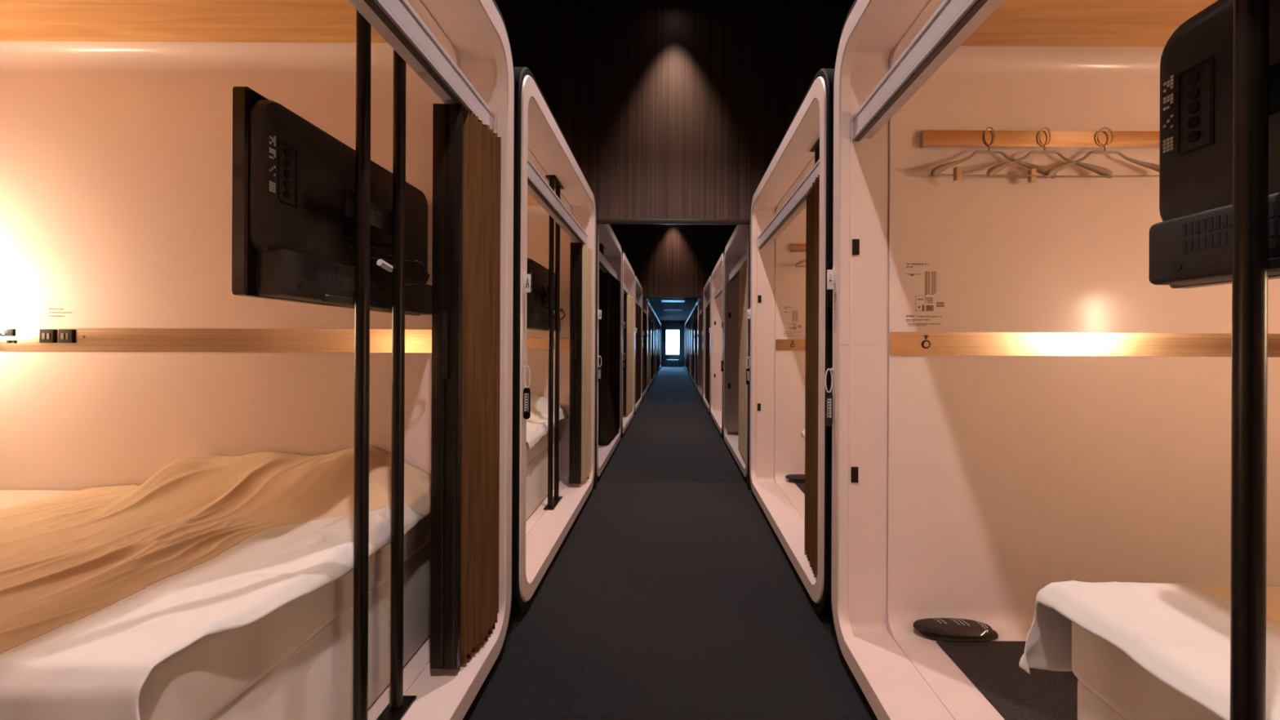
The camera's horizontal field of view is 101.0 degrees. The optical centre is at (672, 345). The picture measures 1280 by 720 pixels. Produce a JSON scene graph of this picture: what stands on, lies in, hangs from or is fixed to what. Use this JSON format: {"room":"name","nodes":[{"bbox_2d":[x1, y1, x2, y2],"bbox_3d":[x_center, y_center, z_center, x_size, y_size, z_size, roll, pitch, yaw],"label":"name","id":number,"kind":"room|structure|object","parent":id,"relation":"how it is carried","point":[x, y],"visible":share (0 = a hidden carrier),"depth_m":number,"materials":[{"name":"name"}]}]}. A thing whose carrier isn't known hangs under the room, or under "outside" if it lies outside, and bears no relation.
{"room":"capsule hotel corridor","nodes":[
{"label":"capsule hotel corridor","id":0,"kind":"room"},
{"bbox_2d":[468,366,871,719],"bbox_3d":[-0.005,1.133,12.450,5.900,0.100,30.100,0,0,0],"label":"floor","id":1,"kind":"structure","parent":0,"point":[671,595],"depth_m":2.14,"materials":[{"name":"grey carpet"}]},
{"bbox_2d":[0,0,515,719],"bbox_3d":[-1.644,-0.028,0.945,2.186,2.205,1.974,0,0,0],"label":"pod","id":2,"kind":"object","parent":1,"relation":"on","point":[128,351],"visible":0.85,"depth_m":1.83,"materials":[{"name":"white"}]},
{"bbox_2d":[39,328,55,342],"bbox_3d":[-2.164,-0.035,1.823,0.047,0.047,0.007,0,0,0],"label":"power socket","id":3,"kind":"object","parent":2,"relation":"attached to","point":[46,335],"depth_m":1.82,"materials":[{"name":"black plastic"}]},
{"bbox_2d":[48,308,71,316],"bbox_3d":[-2.127,-0.116,1.829,0.079,0.029,0.001,0,0,0],"label":"print","id":4,"kind":"object","parent":2,"relation":"attached to","point":[52,312],"depth_m":1.83,"materials":[{"name":"brown"}]},
{"bbox_2d":[57,328,74,342],"bbox_3d":[-2.099,-0.034,1.823,0.047,0.047,0.007,0,0,0],"label":"power socket","id":5,"kind":"object","parent":2,"relation":"attached to","point":[64,335],"depth_m":1.82,"materials":[{"name":"black plastic"}]},
{"bbox_2d":[0,489,431,719],"bbox_3d":[-1.731,0.734,1.320,1.850,0.470,1.010,0,0,0],"label":"bed","id":6,"kind":"object","parent":2,"relation":"on","point":[295,662],"visible":0.27,"depth_m":1.16,"materials":[{"name":"beige fabric"}]},
{"bbox_2d":[0,446,431,719],"bbox_3d":[-1.390,0.461,1.294,1.258,0.233,1.056,0,0,0],"label":"duvet","id":7,"kind":"object","parent":6,"relation":"on","point":[100,587],"visible":0.96,"depth_m":1.18,"materials":[{"name":"beige fabric"}]},
{"bbox_2d":[231,86,431,315],"bbox_3d":[-0.804,-0.312,1.423,0.159,0.420,0.740,0,0,0],"label":"television","id":8,"kind":"object","parent":2,"relation":"attached to","point":[293,182],"visible":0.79,"depth_m":1.17,"materials":[{"name":"black plastic"}]},
{"bbox_2d":[430,103,501,669],"bbox_3d":[-0.655,0.123,1.684,0.116,1.690,0.295,0,0,0],"label":"pleated curtain","id":9,"kind":"object","parent":2,"relation":"hanging from","point":[467,153],"visible":1,"depth_m":1.60,"materials":[{"name":"brown fabric"}]},
{"bbox_2d":[511,66,595,613],"bbox_3d":[-1.644,-0.028,2.975,2.186,2.205,1.974,0,0,0],"label":"pod","id":10,"kind":"object","parent":1,"relation":"on","point":[554,202],"visible":0.15,"depth_m":2.94,"materials":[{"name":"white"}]},
{"bbox_2d":[522,364,530,419],"bbox_3d":[-0.563,0.178,2.030,0.030,0.209,0.008,0,0,0],"label":"tag","id":11,"kind":"object","parent":10,"relation":"attached to","point":[526,391],"visible":1,"depth_m":2.03,"materials":[{"name":"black plastic"}]},
{"bbox_2d":[525,419,561,520],"bbox_3d":[-1.731,0.734,3.350,1.850,0.470,1.010,0,0,0],"label":"bed","id":12,"kind":"object","parent":10,"relation":"on","point":[536,467],"visible":0.12,"depth_m":3.17,"materials":[{"name":"beige fabric"}]},
{"bbox_2d":[526,395,568,448],"bbox_3d":[-1.337,0.449,3.331,1.156,0.205,1.047,0,0,0],"label":"duvet","id":13,"kind":"object","parent":12,"relation":"on","point":[537,424],"visible":0.15,"depth_m":3.50,"materials":[{"name":"beige fabric"}]},
{"bbox_2d":[526,257,565,331],"bbox_3d":[-0.804,-0.312,3.410,0.159,0.420,0.740,0,0,0],"label":"television","id":14,"kind":"object","parent":10,"relation":"attached to","point":[537,300],"visible":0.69,"depth_m":3.21,"materials":[{"name":"black plastic"}]},
{"bbox_2d":[568,242,591,484],"bbox_3d":[-0.653,0.123,3.742,0.118,1.690,0.236,0,0,0],"label":"pleated curtain","id":15,"kind":"object","parent":10,"relation":"hanging from","point":[580,265],"visible":1,"depth_m":3.64,"materials":[{"name":"brown fabric"}]},
{"bbox_2d":[596,224,622,482],"bbox_3d":[-1.644,-0.028,5.005,2.186,2.205,1.974,0,0,0],"label":"pod","id":16,"kind":"object","parent":1,"relation":"on","point":[609,251],"visible":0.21,"depth_m":5.24,"materials":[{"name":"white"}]},
{"bbox_2d":[597,355,601,382],"bbox_3d":[-0.563,0.178,4.060,0.030,0.209,0.008,0,0,0],"label":"tag","id":17,"kind":"object","parent":16,"relation":"attached to","point":[599,376],"visible":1,"depth_m":4.06,"materials":[{"name":"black plastic"}]},
{"bbox_2d":[599,272,620,444],"bbox_3d":[-0.652,0.123,5.512,0.121,1.690,0.756,0,0,0],"label":"pleated curtain","id":18,"kind":"object","parent":16,"relation":"hanging from","point":[610,286],"visible":0.99,"depth_m":5.22,"materials":[{"name":"brown fabric"}]},
{"bbox_2d":[620,250,635,437],"bbox_3d":[-1.644,-0.028,7.035,2.186,2.205,1.974,0,0,0],"label":"pod","id":19,"kind":"object","parent":1,"relation":"on","point":[628,273],"visible":0.16,"depth_m":7.08,"materials":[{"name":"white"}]},
{"bbox_2d":[622,353,625,370],"bbox_3d":[-0.563,0.178,6.090,0.030,0.209,0.008,0,0,0],"label":"tag","id":20,"kind":"object","parent":19,"relation":"attached to","point":[624,361],"visible":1,"depth_m":6.09,"materials":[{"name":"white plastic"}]},
{"bbox_2d":[622,293,633,416],"bbox_3d":[-0.652,0.123,7.557,0.120,1.690,0.726,0,0,0],"label":"pleated curtain","id":21,"kind":"object","parent":19,"relation":"hanging from","point":[628,332],"visible":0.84,"depth_m":7.33,"materials":[{"name":"brown fabric"}]},
{"bbox_2d":[633,274,642,414],"bbox_3d":[-1.644,-0.028,9.065,2.186,2.205,1.974,0,0,0],"label":"pod","id":22,"kind":"object","parent":1,"relation":"on","point":[638,288],"visible":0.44,"depth_m":9.50,"materials":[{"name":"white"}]},
{"bbox_2d":[635,302,641,404],"bbox_3d":[-0.652,0.123,9.057,0.121,1.690,1.786,0,0,0],"label":"pleated curtain","id":23,"kind":"object","parent":22,"relation":"hanging from","point":[638,309],"visible":0.3,"depth_m":9.25,"materials":[{"name":"brown fabric"}]},
{"bbox_2d":[642,297,647,400],"bbox_3d":[-1.644,-0.028,11.095,2.186,2.205,1.974,0,0,0],"label":"pod","id":24,"kind":"object","parent":1,"relation":"on","point":[645,300],"visible":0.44,"depth_m":11.98,"materials":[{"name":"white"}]},
{"bbox_2d":[642,311,646,392],"bbox_3d":[-0.653,0.123,11.087,0.118,1.690,1.786,0,0,0],"label":"pleated curtain","id":25,"kind":"object","parent":24,"relation":"hanging from","point":[644,351],"visible":0.23,"depth_m":11.34,"materials":[{"name":"brown fabric"}]},
{"bbox_2d":[647,297,651,391],"bbox_3d":[-1.644,-0.028,13.125,2.186,2.205,1.974,0,0,0],"label":"pod","id":26,"kind":"object","parent":1,"relation":"on","point":[649,305],"visible":0.13,"depth_m":13.62,"materials":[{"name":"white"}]},
{"bbox_2d":[647,316,650,385],"bbox_3d":[-0.653,0.123,13.117,0.118,1.690,1.786,0,0,0],"label":"pleated curtain","id":27,"kind":"object","parent":26,"relation":"hanging from","point":[649,318],"visible":0.15,"depth_m":13.55,"materials":[{"name":"brown fabric"}]},
{"bbox_2d":[650,305,653,385],"bbox_3d":[-1.657,-0.028,15.155,2.160,2.205,1.974,0,0,0],"label":"pod","id":28,"kind":"object","parent":1,"relation":"on","point":[652,308],"visible":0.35,"depth_m":16.04,"materials":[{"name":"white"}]},
{"bbox_2d":[651,321,653,378],"bbox_3d":[-0.655,0.123,15.577,0.116,1.690,0.926,0,0,0],"label":"pleated curtain","id":29,"kind":"object","parent":28,"relation":"hanging from","point":[651,322],"visible":0.17,"depth_m":15.58,"materials":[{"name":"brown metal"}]},
{"bbox_2d":[653,310,656,379],"bbox_3d":[-1.657,-0.028,17.185,2.160,2.205,1.974,0,0,0],"label":"pod","id":30,"kind":"object","parent":1,"relation":"on","point":[655,314],"visible":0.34,"depth_m":18.07,"materials":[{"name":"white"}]},
{"bbox_2d":[653,324,655,375],"bbox_3d":[-0.653,0.123,17.177,0.118,1.690,1.786,0,0,0],"label":"pleated curtain","id":31,"kind":"object","parent":30,"relation":"hanging from","point":[654,324],"visible":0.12,"depth_m":17.43,"materials":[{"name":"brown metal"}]},
{"bbox_2d":[655,313,657,376],"bbox_3d":[-1.657,-0.028,19.215,2.160,2.205,1.974,0,0,0],"label":"pod","id":32,"kind":"object","parent":1,"relation":"on","point":[655,313],"visible":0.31,"depth_m":20.06,"materials":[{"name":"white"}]},
{"bbox_2d":[656,326,657,371],"bbox_3d":[-0.653,0.123,19.207,0.118,1.690,1.786,0,0,0],"label":"pleated curtain","id":33,"kind":"object","parent":32,"relation":"hanging from","point":[656,326],"visible":0.09,"depth_m":19.85,"materials":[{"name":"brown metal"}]},
{"bbox_2d":[657,318,658,373],"bbox_3d":[-1.657,-0.028,21.245,2.160,2.205,1.974,0,0,0],"label":"pod","id":34,"kind":"object","parent":1,"relation":"on","point":[658,318],"visible":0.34,"depth_m":20.46,"materials":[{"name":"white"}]},
{"bbox_2d":[657,328,658,365],"bbox_3d":[-0.655,0.123,21.667,0.116,1.690,0.926,0,0,0],"label":"pleated curtain","id":35,"kind":"object","parent":34,"relation":"hanging from","point":[658,329],"visible":0.07,"depth_m":22.03,"materials":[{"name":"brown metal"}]},
{"bbox_2d":[658,320,660,370],"bbox_3d":[-1.657,-0.028,23.275,2.160,2.205,1.974,0,0,0],"label":"pod","id":36,"kind":"object","parent":1,"relation":"on","point":[659,320],"visible":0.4,"depth_m":24.16,"materials":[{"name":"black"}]},
{"bbox_2d":[658,329,659,367],"bbox_3d":[-0.653,0.123,23.267,0.118,1.690,1.786,0,0,0],"label":"pleated curtain","id":37,"kind":"object","parent":36,"relation":"hanging from","point":[659,330],"visible":0.11,"depth_m":23.61,"materials":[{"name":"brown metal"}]},
{"bbox_2d":[659,323,661,368],"bbox_3d":[-1.657,-0.028,25.305,2.160,2.205,1.974,0,0,0],"label":"pod","id":38,"kind":"object","parent":1,"relation":"on","point":[660,323],"visible":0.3,"depth_m":26.20,"materials":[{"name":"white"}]},
{"bbox_2d":[666,359,678,367],"bbox_3d":[-0.004,0.893,27.150,0.600,0.380,0.320,0,0,0],"label":"bench","id":39,"kind":"object","parent":1,"relation":"on","point":[667,359],"visible":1,"depth_m":27.00,"materials":[{"name":"grey"}]},
{"bbox_2d":[684,321,685,368],"bbox_3d":[1.657,-0.011,25.305,2.160,2.205,1.974,0,0,0],"label":"pod","id":40,"kind":"object","parent":1,"relation":"on","point":[685,322],"visible":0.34,"depth_m":26.20,"materials":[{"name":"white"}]},
{"bbox_2d":[684,320,686,371],"bbox_3d":[1.657,-0.011,23.275,2.160,2.205,1.974,0,0,0],"label":"pod","id":41,"kind":"object","parent":1,"relation":"on","point":[686,321],"visible":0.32,"depth_m":24.17,"materials":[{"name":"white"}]},
{"bbox_2d":[686,317,688,373],"bbox_3d":[1.657,-0.011,21.245,2.160,2.205,1.974,0,0,0],"label":"pod","id":42,"kind":"object","parent":1,"relation":"on","point":[687,317],"visible":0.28,"depth_m":22.13,"materials":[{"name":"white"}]},
{"bbox_2d":[687,314,689,377],"bbox_3d":[1.657,-0.011,19.215,2.160,2.205,1.974,0,0,0],"label":"pod","id":43,"kind":"object","parent":1,"relation":"on","point":[688,341],"visible":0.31,"depth_m":20.10,"materials":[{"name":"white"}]},
{"bbox_2d":[688,311,691,380],"bbox_3d":[1.657,-0.011,17.185,2.160,2.205,1.974,0,0,0],"label":"pod","id":44,"kind":"object","parent":1,"relation":"on","point":[690,353],"visible":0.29,"depth_m":18.07,"materials":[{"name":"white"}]},
{"bbox_2d":[691,305,694,386],"bbox_3d":[1.657,-0.011,15.155,2.160,2.205,1.974,0,0,0],"label":"pod","id":45,"kind":"object","parent":1,"relation":"on","point":[693,308],"visible":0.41,"depth_m":16.04,"materials":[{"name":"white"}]},
{"bbox_2d":[693,321,693,379],"bbox_3d":[0.652,0.129,15.163,0.118,1.690,1.786,0,0,0],"label":"pleated curtain","id":46,"kind":"object","parent":45,"relation":"hanging from","point":[693,322],"visible":0.19,"depth_m":15.51,"materials":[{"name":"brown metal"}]},
{"bbox_2d":[693,298,697,392],"bbox_3d":[1.644,-0.011,13.125,2.186,2.205,1.974,0,0,0],"label":"pod","id":47,"kind":"object","parent":1,"relation":"on","point":[696,302],"visible":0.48,"depth_m":14.01,"materials":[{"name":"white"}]},
{"bbox_2d":[695,316,697,384],"bbox_3d":[0.652,0.129,13.133,0.118,1.690,1.786,0,0,0],"label":"pleated curtain","id":48,"kind":"object","parent":47,"relation":"hanging from","point":[697,317],"visible":0.25,"depth_m":13.36,"materials":[{"name":"brown fabric"}]},
{"bbox_2d":[697,298,702,399],"bbox_3d":[1.644,-0.011,11.095,2.186,2.205,1.974,0,0,0],"label":"pod","id":49,"kind":"object","parent":1,"relation":"on","point":[700,300],"visible":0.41,"depth_m":11.98,"materials":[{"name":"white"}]},
{"bbox_2d":[702,311,702,346],"bbox_3d":[0.653,0.129,10.673,0.116,1.690,0.926,0,0,0],"label":"pleated curtain","id":50,"kind":"object","parent":49,"relation":"hanging from","point":[702,312],"visible":0.06,"depth_m":10.91,"materials":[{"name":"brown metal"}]},
{"bbox_2d":[702,274,711,415],"bbox_3d":[1.644,-0.011,9.065,2.186,2.205,1.974,0,0,0],"label":"pod","id":51,"kind":"object","parent":1,"relation":"on","point":[707,288],"visible":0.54,"depth_m":9.95,"materials":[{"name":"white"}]},
{"bbox_2d":[705,302,710,404],"bbox_3d":[0.651,0.129,9.073,0.121,1.690,1.786,0,0,0],"label":"pleated curtain","id":52,"kind":"object","parent":51,"relation":"hanging from","point":[708,308],"visible":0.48,"depth_m":9.18,"materials":[{"name":"brown fabric"}]},
{"bbox_2d":[709,251,724,438],"bbox_3d":[1.644,-0.011,7.035,2.186,2.205,1.974,0,0,0],"label":"pod","id":53,"kind":"object","parent":1,"relation":"on","point":[716,330],"visible":0.2,"depth_m":7.92,"materials":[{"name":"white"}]},
{"bbox_2d":[721,224,748,483],"bbox_3d":[1.644,-0.011,5.005,2.186,2.205,1.974,0,0,0],"label":"pod","id":54,"kind":"object","parent":1,"relation":"on","point":[736,249],"visible":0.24,"depth_m":5.89,"materials":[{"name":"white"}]},
{"bbox_2d":[720,352,724,371],"bbox_3d":[0.561,0.183,5.950,0.030,0.209,0.008,0,0,0],"label":"tag","id":55,"kind":"object","parent":54,"relation":"attached to","point":[722,361],"visible":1,"depth_m":5.95,"materials":[{"name":"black plastic"}]},
{"bbox_2d":[737,258,746,464],"bbox_3d":[0.652,0.129,4.583,0.119,1.690,0.926,0,0,0],"label":"pleated curtain","id":56,"kind":"object","parent":54,"relation":"hanging from","point":[743,270],"visible":0.44,"depth_m":4.60,"materials":[{"name":"brown fabric"}]},
{"bbox_2d":[746,68,834,615],"bbox_3d":[1.644,-0.011,2.975,2.186,2.205,1.974,0,0,0],"label":"pod","id":57,"kind":"object","parent":1,"relation":"on","point":[776,314],"visible":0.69,"depth_m":3.58,"materials":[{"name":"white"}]},
{"bbox_2d":[746,356,750,384],"bbox_3d":[0.561,0.183,3.920,0.030,0.209,0.008,0,0,0],"label":"tag","id":58,"kind":"object","parent":57,"relation":"attached to","point":[747,369],"visible":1,"depth_m":3.92,"materials":[{"name":"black plastic"}]},
{"bbox_2d":[783,306,801,334],"bbox_3d":[0.876,-0.178,3.860,0.133,0.217,0.001,0,0,0],"label":"print","id":59,"kind":"object","parent":57,"relation":"on","point":[792,315],"depth_m":3.86,"materials":[{"name":"brown"}]},
{"bbox_2d":[785,474,804,482],"bbox_3d":[0.957,0.953,3.812,0.316,0.063,0.138,0,0,0],"label":"slippers","id":60,"kind":"object","parent":57,"relation":"in","point":[792,477],"visible":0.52,"depth_m":3.78,"materials":[{"name":"brown plastic"}]},
{"bbox_2d":[795,260,805,266],"bbox_3d":[1.103,-0.659,3.815,0.437,0.180,0.042,0,0,0],"label":"hanger","id":61,"kind":"object","parent":57,"relation":"hanging from","point":[798,264],"visible":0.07,"depth_m":3.81,"materials":[{"name":"beige wood"}]},
{"bbox_2d":[804,174,819,577],"bbox_3d":[0.651,0.129,2.307,0.120,1.690,0.437,0,0,0],"label":"pleated curtain","id":62,"kind":"object","parent":57,"relation":"hanging from","point":[812,220],"visible":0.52,"depth_m":2.30,"materials":[{"name":"brown fabric"}]},
{"bbox_3d":[1.723,0.750,2.600,1.850,0.470,1.010,0,0,0],"label":"bed","id":63,"kind":"object","parent":57,"relation":"in","visible":0},
{"bbox_2d":[800,428,804,437],"bbox_3d":[1.391,0.512,2.625,1.274,0.078,1.053,0,0,0],"label":"duvet","id":64,"kind":"object","parent":63,"relation":"on","point":[802,433],"visible":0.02,"depth_m":3.09,"materials":[{"name":"beige fabric"}]},
{"bbox_2d":[826,0,1279,719],"bbox_3d":[1.644,-0.011,0.945,2.186,2.205,1.974,0,0,0],"label":"pod","id":65,"kind":"object","parent":1,"relation":"on","point":[1019,410],"visible":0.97,"depth_m":1.83,"materials":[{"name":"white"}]},
{"bbox_2d":[824,368,833,426],"bbox_3d":[0.561,0.183,1.890,0.030,0.209,0.008,0,0,0],"label":"tag","id":66,"kind":"object","parent":65,"relation":"attached to","point":[828,396],"visible":1,"depth_m":1.89,"materials":[{"name":"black plastic"}]},
{"bbox_2d":[905,263,943,325],"bbox_3d":[0.876,-0.178,1.829,0.133,0.217,0.001,0,0,0],"label":"print","id":67,"kind":"object","parent":65,"relation":"on","point":[924,282],"depth_m":1.83,"materials":[{"name":"brown"}]},
{"bbox_2d":[913,617,998,642],"bbox_3d":[0.957,0.953,1.782,0.316,0.063,0.138,0,0,3],"label":"slippers","id":68,"kind":"object","parent":65,"relation":"in","point":[953,629],"visible":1,"depth_m":1.75,"materials":[{"name":"brown plastic"}]},
{"bbox_2d":[932,617,987,628],"bbox_3d":[0.965,0.934,1.781,0.170,0.010,0.066,0,0,3],"label":"print","id":69,"kind":"object","parent":68,"relation":"on","point":[937,623],"depth_m":1.77,"materials":[{"name":"white"}]},
{"bbox_2d":[930,126,1056,183],"bbox_3d":[1.083,-0.652,1.785,0.437,0.194,0.042,0,0,-3],"label":"hanger","id":70,"kind":"object","parent":65,"relation":"hanging from","point":[1033,168],"visible":0.98,"depth_m":1.78,"materials":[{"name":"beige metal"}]},
{"bbox_2d":[986,126,1113,177],"bbox_3d":[1.271,-0.658,1.783,0.437,0.180,0.042,0,0,-2],"label":"hanger","id":71,"kind":"object","parent":65,"relation":"hanging from","point":[1100,171],"visible":1,"depth_m":1.78,"materials":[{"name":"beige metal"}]},
{"bbox_2d":[1044,127,1159,177],"bbox_3d":[1.476,-0.657,1.783,0.437,0.180,0.042,0,0,2],"label":"hanger","id":72,"kind":"object","parent":65,"relation":"hanging from","point":[1051,171],"visible":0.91,"depth_m":1.78,"materials":[{"name":"beige wood"}]},
{"bbox_2d":[1071,622,1223,719],"bbox_3d":[1.723,0.750,0.570,1.850,0.470,1.010,0,0,0],"label":"bed","id":73,"kind":"object","parent":65,"relation":"on","point":[1112,686],"visible":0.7,"depth_m":0.95,"materials":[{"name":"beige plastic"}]},
{"bbox_2d":[1018,580,1279,719],"bbox_3d":[1.431,0.582,0.599,1.382,0.222,1.062,0,0,0],"label":"sheet","id":74,"kind":"object","parent":73,"relation":"on","point":[1179,633],"visible":0.78,"depth_m":0.95,"materials":[{"name":"beige fabric"}]},
{"bbox_2d":[1148,0,1279,288],"bbox_3d":[0.767,-0.304,0.498,0.159,0.420,0.740,0,0,0],"label":"television","id":75,"kind":"object","parent":65,"relation":"attached to","point":[1192,246],"visible":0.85,"depth_m":0.78,"materials":[{"name":"black plastic"}]},
{"bbox_2d":[648,297,697,320],"bbox_3d":[0.007,-1.370,18.800,6.100,0.100,17.400,0,0,0],"label":"ceiling","id":76,"kind":"structure","parent":0,"point":[658,306],"depth_m":18.38,"materials":[{"name":"black"}]},
{"bbox_2d":[662,308,682,311],"bbox_3d":[0.006,-1.305,19.000,0.680,0.030,0.680,0,0,0],"label":"ceiling vent","id":77,"kind":"object","parent":76,"relation":"in","point":[664,309],"visible":1,"depth_m":18.91,"materials":[{"name":"grey metal"}]},
{"bbox_2d":[661,298,684,302],"bbox_3d":[0.006,-1.305,15.200,0.680,0.030,0.680,0,0,0],"label":"recessed light","id":78,"kind":"object","parent":76,"relation":"in","point":[662,300],"visible":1,"depth_m":15.15,"materials":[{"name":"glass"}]},
{"bbox_2d":[662,300,683,302],"bbox_3d":[0.006,-1.309,15.200,0.600,0.018,0.600,0,0,0],"label":"diffuser","id":79,"kind":"object","parent":78,"relation":"attached to","point":[663,300],"depth_m":15.29,"materials":[{"name":"blue"}]},
{"bbox_2d":[659,320,685,366],"bbox_3d":[0.004,-0.749,27.560,6.100,3.663,0.120,0,0,0],"label":"wall","id":80,"kind":"structure","parent":0,"point":[665,325],"depth_m":27.50,"materials":[{"name":"grey"}]},
{"bbox_2d":[665,329,679,355],"bbox_3d":[0.001,-0.195,27.555,0.740,1.330,0.050,0,0,0],"label":"window","id":81,"kind":"structure","parent":80,"relation":"in","point":[672,336],"depth_m":27.55,"materials":[{"name":"glass"}]},
{"bbox_2d":[610,224,736,296],"bbox_3d":[0.009,-1.762,10.080,5.900,1.635,0.036,0,0,0],"label":"wall","id":82,"kind":"structure","parent":0,"point":[666,260],"depth_m":10.06,"materials":[{"name":"brown wood"}]},
{"bbox_2d":[641,296,702,402],"bbox_3d":[0.000,0.069,10.080,1.200,2.028,0.044,0,0,0],"label":"trim","id":83,"kind":"structure","parent":82,"relation":"attached to","point":[668,297],"depth_m":10.06,"materials":[{"name":"grey"}]},
{"bbox_2d":[496,3,852,219],"bbox_3d":[0.009,-1.768,3.990,5.900,1.623,0.036,0,0,0],"label":"bulkhead","id":84,"kind":"object","parent":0,"point":[665,111],"visible":0.29,"depth_m":3.97,"materials":[{"name":"brown wood"}]},
{"bbox_2d":[592,218,751,489],"bbox_3d":[0.000,0.063,3.990,1.200,2.040,0.044,0,0,0],"label":"trim","id":85,"kind":"structure","parent":84,"relation":"attached to","point":[598,221],"depth_m":3.97,"materials":[{"name":"grey"}]},
{"bbox_2d":[494,0,854,4],"bbox_3d":[0.013,-2.630,3.690,6.100,0.100,12.780,0,0,0],"label":"ceiling","id":86,"kind":"structure","parent":0,"point":[627,2],"depth_m":3.95,"materials":[{"name":"black"}]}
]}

